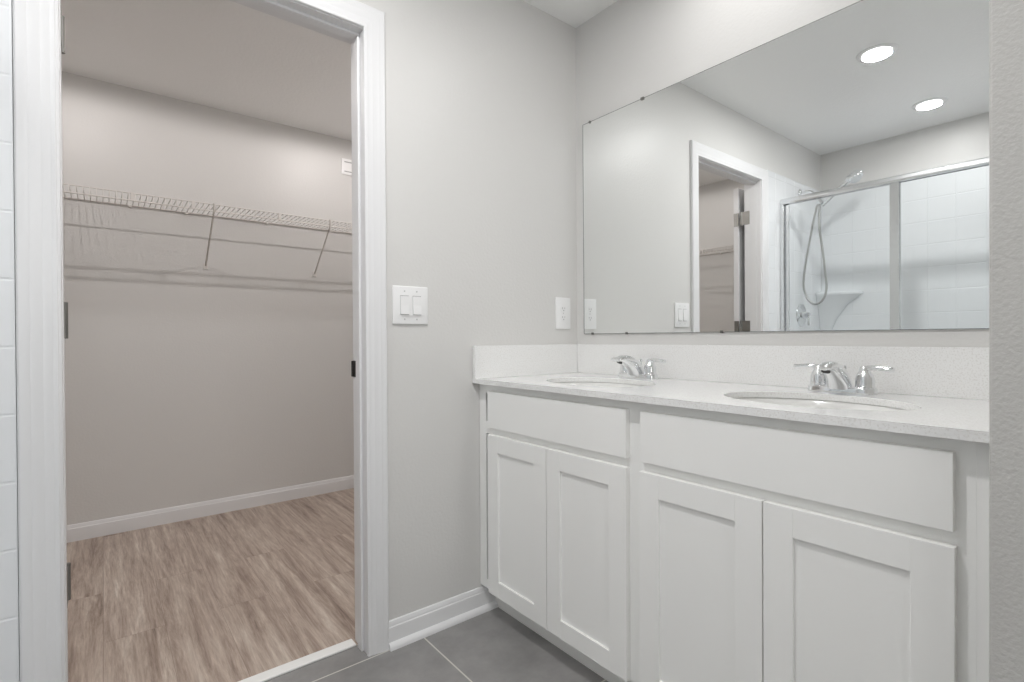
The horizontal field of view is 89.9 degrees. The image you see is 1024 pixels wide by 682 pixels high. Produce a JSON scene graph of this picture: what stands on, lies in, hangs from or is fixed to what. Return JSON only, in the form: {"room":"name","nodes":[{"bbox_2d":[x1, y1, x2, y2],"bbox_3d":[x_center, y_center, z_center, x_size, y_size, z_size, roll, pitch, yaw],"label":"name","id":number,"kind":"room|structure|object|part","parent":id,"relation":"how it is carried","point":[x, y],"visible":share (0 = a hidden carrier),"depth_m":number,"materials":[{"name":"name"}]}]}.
{"room":"bathroom","nodes":[
{"label":"bathroom","id":0,"kind":"room"},
{"bbox_2d":[62,71,353,524],"bbox_3d":[-1.985,-0.178,2.986,2.720,2.438,0.100,-1,0,-39],"label":"wall","id":1,"kind":"structure","parent":0,"point":[186,382],"depth_m":3.03,"materials":[{"name":"white paint"}]},
{"bbox_2d":[63,183,351,276],"bbox_3d":[-1.858,-0.588,2.822,2.708,0.327,0.312,-1,0,-39],"label":"wire shelf","id":2,"kind":"object","parent":1,"relation":"attached to","point":[133,195],"visible":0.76,"depth_m":2.90,"materials":[{"name":"white metal"}]},
{"bbox_3d":[-1.767,-0.710,2.706,2.708,0.007,0.007,-1,0,-39],"label":"lip rod","id":3,"kind":"part","parent":2,"relation":"part of","materials":[{"name":"white metal"}]},
{"bbox_3d":[-1.767,-0.747,2.706,2.708,0.006,0.006,-1,0,-39],"label":"rod","id":4,"kind":"part","parent":2,"relation":"part of","materials":[{"name":"white metal"}]},
{"bbox_3d":[-1.951,-0.745,2.937,2.708,0.006,0.006,-1,0,-39],"label":"rod","id":5,"kind":"part","parent":2,"relation":"part of","materials":[{"name":"grey metal"}]},
{"bbox_3d":[-1.863,-0.745,2.826,2.708,0.006,0.006,-1,0,-39],"label":"rod","id":6,"kind":"part","parent":2,"relation":"part of","materials":[{"name":"grey metal"}]},
{"bbox_2d":[67,475,353,542],"bbox_3d":[-1.943,0.997,2.948,2.720,0.088,0.014,-1,0,-39],"label":"baseboard","id":7,"kind":"structure","parent":1,"relation":"attached to","point":[119,524],"depth_m":3.02,"materials":[{"name":"white paint"}]},
{"bbox_2d":[341,158,351,175],"bbox_3d":[-1.151,-1.214,3.579,0.076,0.110,0.009,-1,0,-39],"label":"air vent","id":8,"kind":"object","parent":1,"relation":"attached to","point":[346,164],"visible":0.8,"depth_m":3.57,"materials":[{"name":"white plastic"}]},
{"bbox_2d":[12,0,576,648],"bbox_3d":[-0.804,-0.175,1.507,2.720,2.438,0.108,-1,0,-39],"label":"wall","id":9,"kind":"structure","parent":0,"point":[480,95],"depth_m":1.92,"materials":[{"name":"white paint"}]},
{"bbox_2d":[61,10,70,606],"bbox_3d":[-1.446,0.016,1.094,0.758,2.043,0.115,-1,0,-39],"label":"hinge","id":10,"kind":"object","parent":9,"relation":"in","point":[62,16],"depth_m":1.32,"materials":[{"name":"grey metal"}]},
{"bbox_3d":[-1.140,-0.791,1.298,0.003,0.090,0.054,-1,0,-39],"label":"frame","id":11,"kind":"part","parent":10,"relation":"part of","materials":[{"name":"metal"}]},
{"bbox_3d":[-1.136,-0.053,1.302,0.003,0.090,0.054,-1,0,-39],"label":"frame","id":12,"kind":"part","parent":10,"relation":"part of","materials":[{"name":"metal"}]},
{"bbox_3d":[-1.133,0.625,1.306,0.003,0.090,0.054,-1,0,-39],"label":"frame","id":13,"kind":"part","parent":10,"relation":"part of","materials":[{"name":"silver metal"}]},
{"bbox_2d":[12,0,388,681],"bbox_3d":[-0.815,-0.032,1.498,0.922,2.152,0.145,-1,0,-39],"label":"door frame","id":14,"kind":"structure","parent":9,"relation":"attached to","point":[37,57],"depth_m":1.22,"materials":[{"name":"white paint"}]},
{"bbox_3d":[-0.543,0.096,1.764,0.008,0.056,0.036,-1,0,-39],"label":"strike plate","id":15,"kind":"part","parent":14,"relation":"part of","materials":[{"name":"black metal"}]},
{"bbox_2d":[392,285,427,324],"bbox_3d":[-0.353,-0.124,1.790,0.136,0.132,0.012,-1,0,-39],"label":"light switch","id":16,"kind":"object","parent":9,"relation":"attached to","point":[409,304],"visible":1,"depth_m":1.79,"materials":[{"name":"white plastic"}]},
{"bbox_2d":[389,586,497,651],"bbox_3d":[-0.240,0.995,1.870,0.450,0.088,0.032,-1,0,-39],"label":"baseboard","id":17,"kind":"structure","parent":9,"relation":"attached to","point":[409,628],"depth_m":1.85,"materials":[{"name":"white paint"}]},
{"bbox_2d":[555,297,569,328],"bbox_3d":[0.224,-0.122,2.253,0.089,0.138,0.009,-1,0,-39],"label":"power outlet","id":18,"kind":"object","parent":9,"relation":"attached to","point":[562,305],"visible":1,"depth_m":2.25,"materials":[{"name":"white plastic"}]},
{"bbox_2d":[561,306,565,311],"bbox_3d":[0.226,-0.141,2.251,0.034,0.027,0.002,-1,0,-39],"label":"receptacle","id":19,"kind":"object","parent":18,"relation":"attached to","point":[563,308],"depth_m":2.25,"materials":[{"name":"grey plastic"}]},
{"bbox_2d":[561,315,566,320],"bbox_3d":[0.226,-0.102,2.251,0.034,0.027,0.002,-1,0,-39],"label":"receptacle","id":20,"kind":"object","parent":18,"relation":"attached to","point":[563,317],"depth_m":2.25,"materials":[{"name":"grey plastic"}]},
{"bbox_2d":[67,488,607,681],"bbox_3d":[-0.420,1.069,1.041,2.920,0.050,5.096,-1,0,-39],"label":"floor","id":21,"kind":"structure","parent":0,"point":[238,595],"depth_m":1.95,"materials":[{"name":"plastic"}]},
{"bbox_2d":[0,0,19,681],"bbox_3d":[-1.002,-0.023,0.292,0.892,2.150,1.544,-1,0,-39],"label":"shower surround","id":22,"kind":"object","parent":21,"relation":"on","point":[9,562],"visible":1,"depth_m":1.16,"materials":[{"name":"white plastic"}]},
{"bbox_2d":[238,639,355,681],"bbox_3d":[-0.833,1.040,1.537,0.740,0.008,0.044,-1,0,-39],"label":"threshold","id":23,"kind":"object","parent":21,"relation":"on","point":[272,673],"visible":1,"depth_m":1.65,"materials":[{"name":"white stone"}]},
{"bbox_2d":[479,384,988,681],"bbox_3d":[0.535,0.598,1.569,0.554,0.876,1.464,-1,0,-39],"label":"vanity cabinet","id":24,"kind":"object","parent":21,"relation":"on","point":[644,542],"visible":0.86,"depth_m":1.18,"materials":[{"name":"white paint"}]},
{"bbox_3d":[0.019,0.642,1.791,0.008,0.478,0.206,-1,0,-39],"label":"door panel","id":25,"kind":"part","parent":24,"relation":"part of","materials":[{"name":"white paint"}]},
{"bbox_3d":[0.017,0.640,1.790,0.018,0.588,0.320,-1,0,-39],"label":"door","id":26,"kind":"part","parent":24,"relation":"part of","materials":[{"name":"white paint"}]},
{"bbox_3d":[0.117,0.254,1.660,0.018,0.135,0.644,-1,0,-39],"label":"drawer","id":27,"kind":"part","parent":24,"relation":"part of","materials":[{"name":"white paint"}]},
{"bbox_3d":[0.221,0.643,1.538,0.008,0.478,0.207,-1,0,-39],"label":"door panel","id":28,"kind":"part","parent":24,"relation":"part of","materials":[{"name":"white paint"}]},
{"bbox_3d":[0.219,0.641,1.537,0.018,0.588,0.321,-1,0,-39],"label":"door","id":29,"kind":"part","parent":24,"relation":"part of","materials":[{"name":"white paint"}]},
{"bbox_3d":[0.451,0.643,1.250,0.008,0.478,0.212,-1,0,-39],"label":"door panel","id":30,"kind":"part","parent":24,"relation":"part of","materials":[{"name":"white paint"}]},
{"bbox_3d":[0.449,0.641,1.249,0.018,0.588,0.326,-1,0,-39],"label":"door","id":31,"kind":"part","parent":24,"relation":"part of","materials":[{"name":"white paint"}]},
{"bbox_2d":[472,344,988,442],"bbox_3d":[0.528,0.088,1.562,0.570,0.142,1.465,-1,0,-39],"label":"countertop","id":32,"kind":"structure","parent":24,"relation":"on","point":[942,392],"depth_m":1.44,"materials":[{"name":"white stone"}]},
{"bbox_2d":[555,382,642,386],"bbox_3d":[0.303,0.238,1.804,0.334,0.155,0.466,-1,0,-39],"label":"sink","id":33,"kind":"object","parent":32,"relation":"in","point":[607,384],"visible":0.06,"depth_m":1.97,"materials":[{"name":"white ceramic"}]},
{"bbox_2d":[611,355,665,379],"bbox_3d":[0.438,0.097,1.904,0.146,0.089,0.243,-1,0,-39],"label":"faucet","id":34,"kind":"object","parent":32,"relation":"on","point":[631,368],"visible":1,"depth_m":1.88,"materials":[{"name":"silver metal"}]},
{"bbox_3d":[0.439,0.093,1.976,0.046,0.056,0.046,-1,0,-39],"label":"handle","id":35,"kind":"part","parent":34,"relation":"part of","materials":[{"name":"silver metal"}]},
{"bbox_3d":[0.436,0.091,1.902,0.140,0.077,0.060,-1,0,-39],"label":"spout","id":36,"kind":"part","parent":34,"relation":"part of","materials":[{"name":"silver metal"}]},
{"bbox_3d":[0.474,0.131,1.932,0.055,0.020,0.167,-1,0,-39],"label":"plate","id":37,"kind":"part","parent":34,"relation":"part of","materials":[{"name":"silver metal"}]},
{"bbox_3d":[0.508,0.093,1.889,0.046,0.056,0.046,-1,0,-39],"label":"handle","id":38,"kind":"part","parent":34,"relation":"part of","materials":[{"name":"silver metal"}]},
{"bbox_3d":[0.526,0.071,1.862,0.026,0.017,0.069,-1,0,-39],"label":"lever","id":39,"kind":"part","parent":34,"relation":"part of","materials":[{"name":"silver metal"}]},
{"bbox_2d":[735,397,903,409],"bbox_3d":[0.737,0.239,1.261,0.334,0.155,0.466,-1,0,-39],"label":"sink","id":40,"kind":"object","parent":32,"relation":"in","point":[782,401],"visible":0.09,"depth_m":1.39,"materials":[{"name":"white ceramic"}]},
{"bbox_2d":[793,361,894,395],"bbox_3d":[0.863,0.098,1.372,0.146,0.089,0.243,-1,0,-39],"label":"faucet","id":41,"kind":"object","parent":32,"relation":"on","point":[830,376],"visible":1,"depth_m":1.35,"materials":[{"name":"silver metal"}]},
{"bbox_3d":[0.842,0.072,1.466,0.026,0.017,0.069,-1,0,-39],"label":"lever","id":42,"kind":"part","parent":41,"relation":"part of","materials":[{"name":"silver metal"}]},
{"bbox_3d":[0.864,0.094,1.443,0.046,0.056,0.046,-1,0,-39],"label":"handle","id":43,"kind":"part","parent":41,"relation":"part of","materials":[{"name":"silver metal"}]},
{"bbox_3d":[0.861,0.092,1.370,0.140,0.077,0.060,-1,0,-39],"label":"spout","id":44,"kind":"part","parent":41,"relation":"part of","materials":[{"name":"silver metal"}]},
{"bbox_3d":[0.898,0.132,1.400,0.055,0.020,0.167,-1,0,-39],"label":"plate","id":45,"kind":"part","parent":41,"relation":"part of","materials":[{"name":"silver metal"}]},
{"bbox_3d":[0.933,0.094,1.356,0.046,0.056,0.046,-1,0,-39],"label":"handle","id":46,"kind":"part","parent":41,"relation":"part of","materials":[{"name":"silver metal"}]},
{"bbox_3d":[0.951,0.072,1.330,0.026,0.017,0.069,-1,0,-39],"label":"lever","id":47,"kind":"part","parent":41,"relation":"part of","materials":[{"name":"silver metal"}]},
{"bbox_3d":[0.548,0.255,1.119,0.018,0.135,0.643,-1,0,-39],"label":"drawer","id":48,"kind":"part","parent":24,"relation":"part of","materials":[{"name":"white paint"}]},
{"bbox_3d":[0.654,0.644,0.995,0.008,0.478,0.206,-1,0,-39],"label":"door panel","id":49,"kind":"part","parent":24,"relation":"part of","materials":[{"name":"white paint"}]},
{"bbox_3d":[0.652,0.642,0.994,0.018,0.588,0.320,-1,0,-39],"label":"door","id":50,"kind":"part","parent":24,"relation":"part of","materials":[{"name":"white paint"}]},
{"bbox_2d":[61,0,617,140],"bbox_3d":[-0.433,-1.418,1.025,2.920,0.050,5.096,-1,0,-39],"label":"ceiling","id":51,"kind":"structure","parent":0,"point":[227,55],"depth_m":2.50,"materials":[{"name":"white paint"}]},
{"bbox_2d":[576,0,988,346],"bbox_3d":[0.676,-0.185,1.913,0.100,2.438,5.096,-1,0,-39],"label":"wall","id":52,"kind":"structure","parent":0,"point":[629,51],"depth_m":1.91,"materials":[{"name":"white paint"}]},
{"bbox_2d":[577,344,988,399],"bbox_3d":[0.749,0.078,1.727,0.018,0.126,1.446,-1,0,-39],"label":"backsplash","id":53,"kind":"structure","parent":52,"relation":"attached to","point":[950,372],"depth_m":1.55,"materials":[{"name":"white stone"}]},
{"bbox_2d":[583,0,988,334],"bbox_3d":[0.746,-0.491,1.728,0.011,0.928,1.381,-1,1,-39],"label":"mirror","id":54,"kind":"object","parent":52,"relation":"attached to","point":[830,173],"visible":0.99,"depth_m":1.54,"materials":[{"name":"silver mirror"}]},
{"bbox_2d":[989,0,1023,681],"bbox_3d":[1.002,-0.181,0.927,0.620,2.438,0.115,-1,0,-39],"label":"wall partition","id":55,"kind":"structure","parent":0,"point":[1006,17],"depth_m":0.77,"materials":[{"name":"grey paint"}]}
]}

